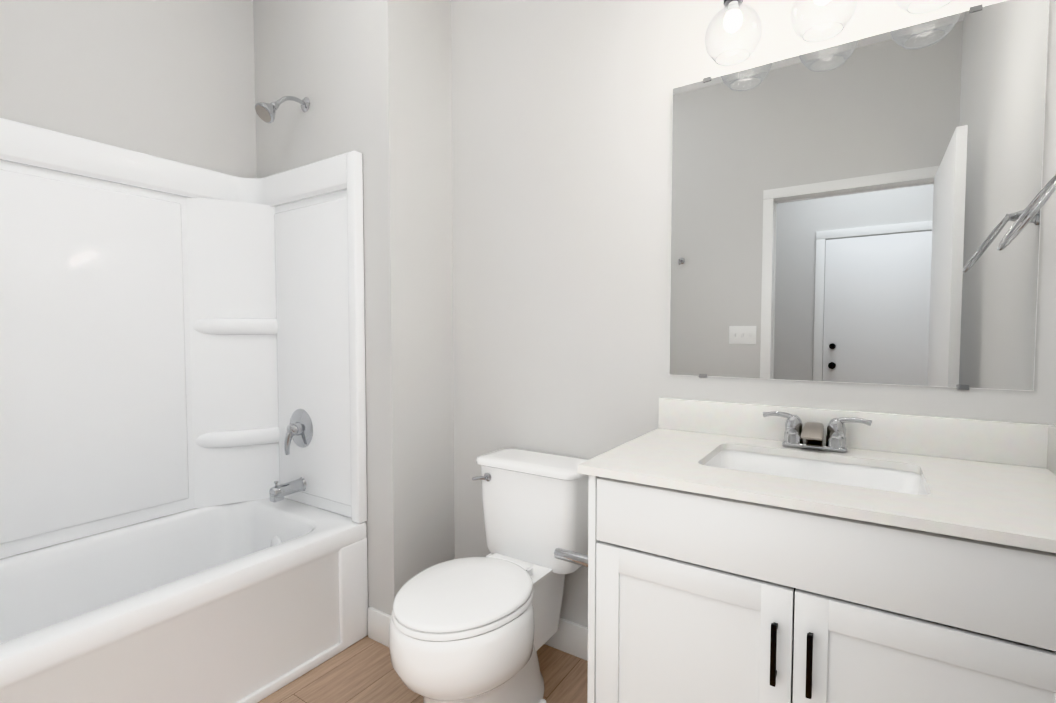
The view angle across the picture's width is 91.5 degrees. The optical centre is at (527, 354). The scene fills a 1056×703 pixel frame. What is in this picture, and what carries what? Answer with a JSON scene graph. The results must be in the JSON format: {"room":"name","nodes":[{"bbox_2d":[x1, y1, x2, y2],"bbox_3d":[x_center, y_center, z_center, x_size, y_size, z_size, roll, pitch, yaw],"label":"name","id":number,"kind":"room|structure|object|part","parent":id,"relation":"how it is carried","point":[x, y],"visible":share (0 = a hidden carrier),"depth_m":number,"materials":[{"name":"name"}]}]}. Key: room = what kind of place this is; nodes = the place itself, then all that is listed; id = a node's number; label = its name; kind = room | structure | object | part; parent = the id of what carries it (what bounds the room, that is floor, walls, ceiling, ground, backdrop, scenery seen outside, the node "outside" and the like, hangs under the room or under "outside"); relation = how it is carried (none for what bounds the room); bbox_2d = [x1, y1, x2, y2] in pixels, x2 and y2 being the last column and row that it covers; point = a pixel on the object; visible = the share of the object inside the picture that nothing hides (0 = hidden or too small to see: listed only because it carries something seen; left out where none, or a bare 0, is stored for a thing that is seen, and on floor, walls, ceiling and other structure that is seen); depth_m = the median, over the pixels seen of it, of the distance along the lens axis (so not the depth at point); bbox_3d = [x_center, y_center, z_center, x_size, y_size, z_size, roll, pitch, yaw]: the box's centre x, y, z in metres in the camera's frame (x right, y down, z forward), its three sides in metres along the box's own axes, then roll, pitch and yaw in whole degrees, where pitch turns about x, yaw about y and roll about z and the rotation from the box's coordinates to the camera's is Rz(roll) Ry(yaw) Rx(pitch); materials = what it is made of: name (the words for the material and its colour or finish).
{"room":"bathroom","nodes":[
{"label":"bathroom","id":0,"kind":"room"},
{"bbox_2d":[253,0,454,614],"bbox_3d":[-0.760,-0.298,2.367,0.897,2.820,0.467,2,3,33],"label":"wall","id":1,"kind":"structure","parent":0,"point":[371,80],"depth_m":2.04,"materials":[{"name":"white paint"}]},
{"bbox_2d":[384,614,390,646],"bbox_3d":[-0.434,1.064,2.108,0.034,0.120,0.328,2,3,33],"label":"baseboard","id":2,"kind":"structure","parent":1,"relation":"attached to","point":[387,617],"depth_m":1.99,"materials":[{"name":"white"}]},
{"bbox_2d":[258,635,587,702],"bbox_3d":[-0.774,1.243,0.430,4.310,0.100,3.823,2,3,33],"label":"floor","id":3,"kind":"structure","parent":0,"point":[362,671],"depth_m":1.79,"materials":[{"name":"brown wood"}]},
{"bbox_2d":[0,96,367,702],"bbox_3d":[-1.355,0.041,1.604,0.751,2.205,1.483,2,3,33],"label":"shower","id":4,"kind":"object","parent":3,"relation":"on","point":[176,337],"visible":1,"depth_m":1.95,"materials":[{"name":"white plastic"}]},
{"bbox_2d":[389,448,589,702],"bbox_3d":[-0.114,0.763,1.661,0.428,0.758,0.754,2,3,33],"label":"toilet","id":5,"kind":"object","parent":3,"relation":"on","point":[474,630],"visible":0.98,"depth_m":1.58,"materials":[{"name":"white ceramic"}]},
{"bbox_2d":[554,397,1055,702],"bbox_3d":[0.612,0.660,1.278,1.110,0.996,0.602,2,3,33],"label":"bathroom vanity","id":6,"kind":"object","parent":3,"relation":"on","point":[748,553],"visible":1,"depth_m":1.06,"materials":[{"name":"white wood"}]},
{"bbox_2d":[578,397,1055,552],"bbox_3d":[0.680,0.225,1.221,0.952,0.122,0.592,2,3,33],"label":"countertop","id":7,"kind":"structure","parent":6,"relation":"on","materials":[{"name":"stone"}]},
{"bbox_2d":[704,450,926,494],"bbox_3d":[0.675,0.356,1.247,0.494,0.142,0.340,2,3,33],"label":"sink","id":8,"kind":"object","parent":7,"relation":"in","point":[901,478],"depth_m":1.35,"materials":[{"name":"white ceramic"}]},
{"bbox_2d":[763,411,871,452],"bbox_3d":[0.767,0.212,1.382,0.261,0.094,0.118,2,3,33],"label":"faucet","id":9,"kind":"object","parent":7,"relation":"on","point":[813,432],"depth_m":1.39,"materials":[{"name":"silver metal"}]},
{"bbox_2d":[451,0,1055,626],"bbox_3d":[0.543,-0.271,1.719,1.993,2.820,0.120,2,3,33],"label":"wall","id":10,"kind":"structure","parent":0,"point":[561,206],"depth_m":1.86,"materials":[{"name":"white paint"}]},
{"bbox_2d":[545,618,587,660],"bbox_3d":[0.063,1.068,2.009,0.933,0.120,0.016,2,3,33],"label":"baseboard","id":11,"kind":"structure","parent":10,"relation":"attached to","point":[570,637],"depth_m":1.94,"materials":[{"name":"white"}]},
{"bbox_2d":[704,0,761,66],"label":"sconce","id":12,"kind":"object","parent":10,"relation":"attached to","point":[733,20],"depth_m":1.46,"materials":[{"name":"clear glass"}]},
{"bbox_3d":[0.794,-1.053,1.373,0.503,0.128,0.126,2,3,33],"label":"frame","id":13,"kind":"part","parent":12,"relation":"part of","materials":[{"name":"silver metal"}]},
{"bbox_2d":[790,0,857,42],"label":"sconce","id":14,"kind":"object","parent":10,"relation":"attached to","point":[819,2],"depth_m":1.37,"materials":[{"name":"clear glass"}]},
{"bbox_2d":[669,0,1049,390],"bbox_3d":[0.835,-0.388,1.444,0.878,0.938,0.008,2,3,33],"label":"mirror","id":15,"kind":"object","parent":10,"relation":"attached to","point":[849,211],"visible":0.98,"depth_m":1.39,"materials":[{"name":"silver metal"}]},
{"bbox_2d":[895,0,952,14],"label":"sconce","id":16,"kind":"object","parent":10,"relation":"attached to","point":[912,12],"depth_m":1.27,"materials":[{"name":"clear glass"}]},
{"bbox_3d":[0.756,-0.214,0.340,0.120,2.820,1.953,2,3,33],"label":"wall","id":17,"kind":"structure","parent":0,"visible":0},
{"bbox_2d":[997,175,1055,250],"bbox_3d":[1.044,-0.301,1.025,0.154,0.173,0.173,2,3,33],"label":"towel ring","id":18,"kind":"object","parent":17,"relation":"attached to","point":[1007,240],"visible":1,"depth_m":1.04,"materials":[{"name":"silver metal"}]}
]}

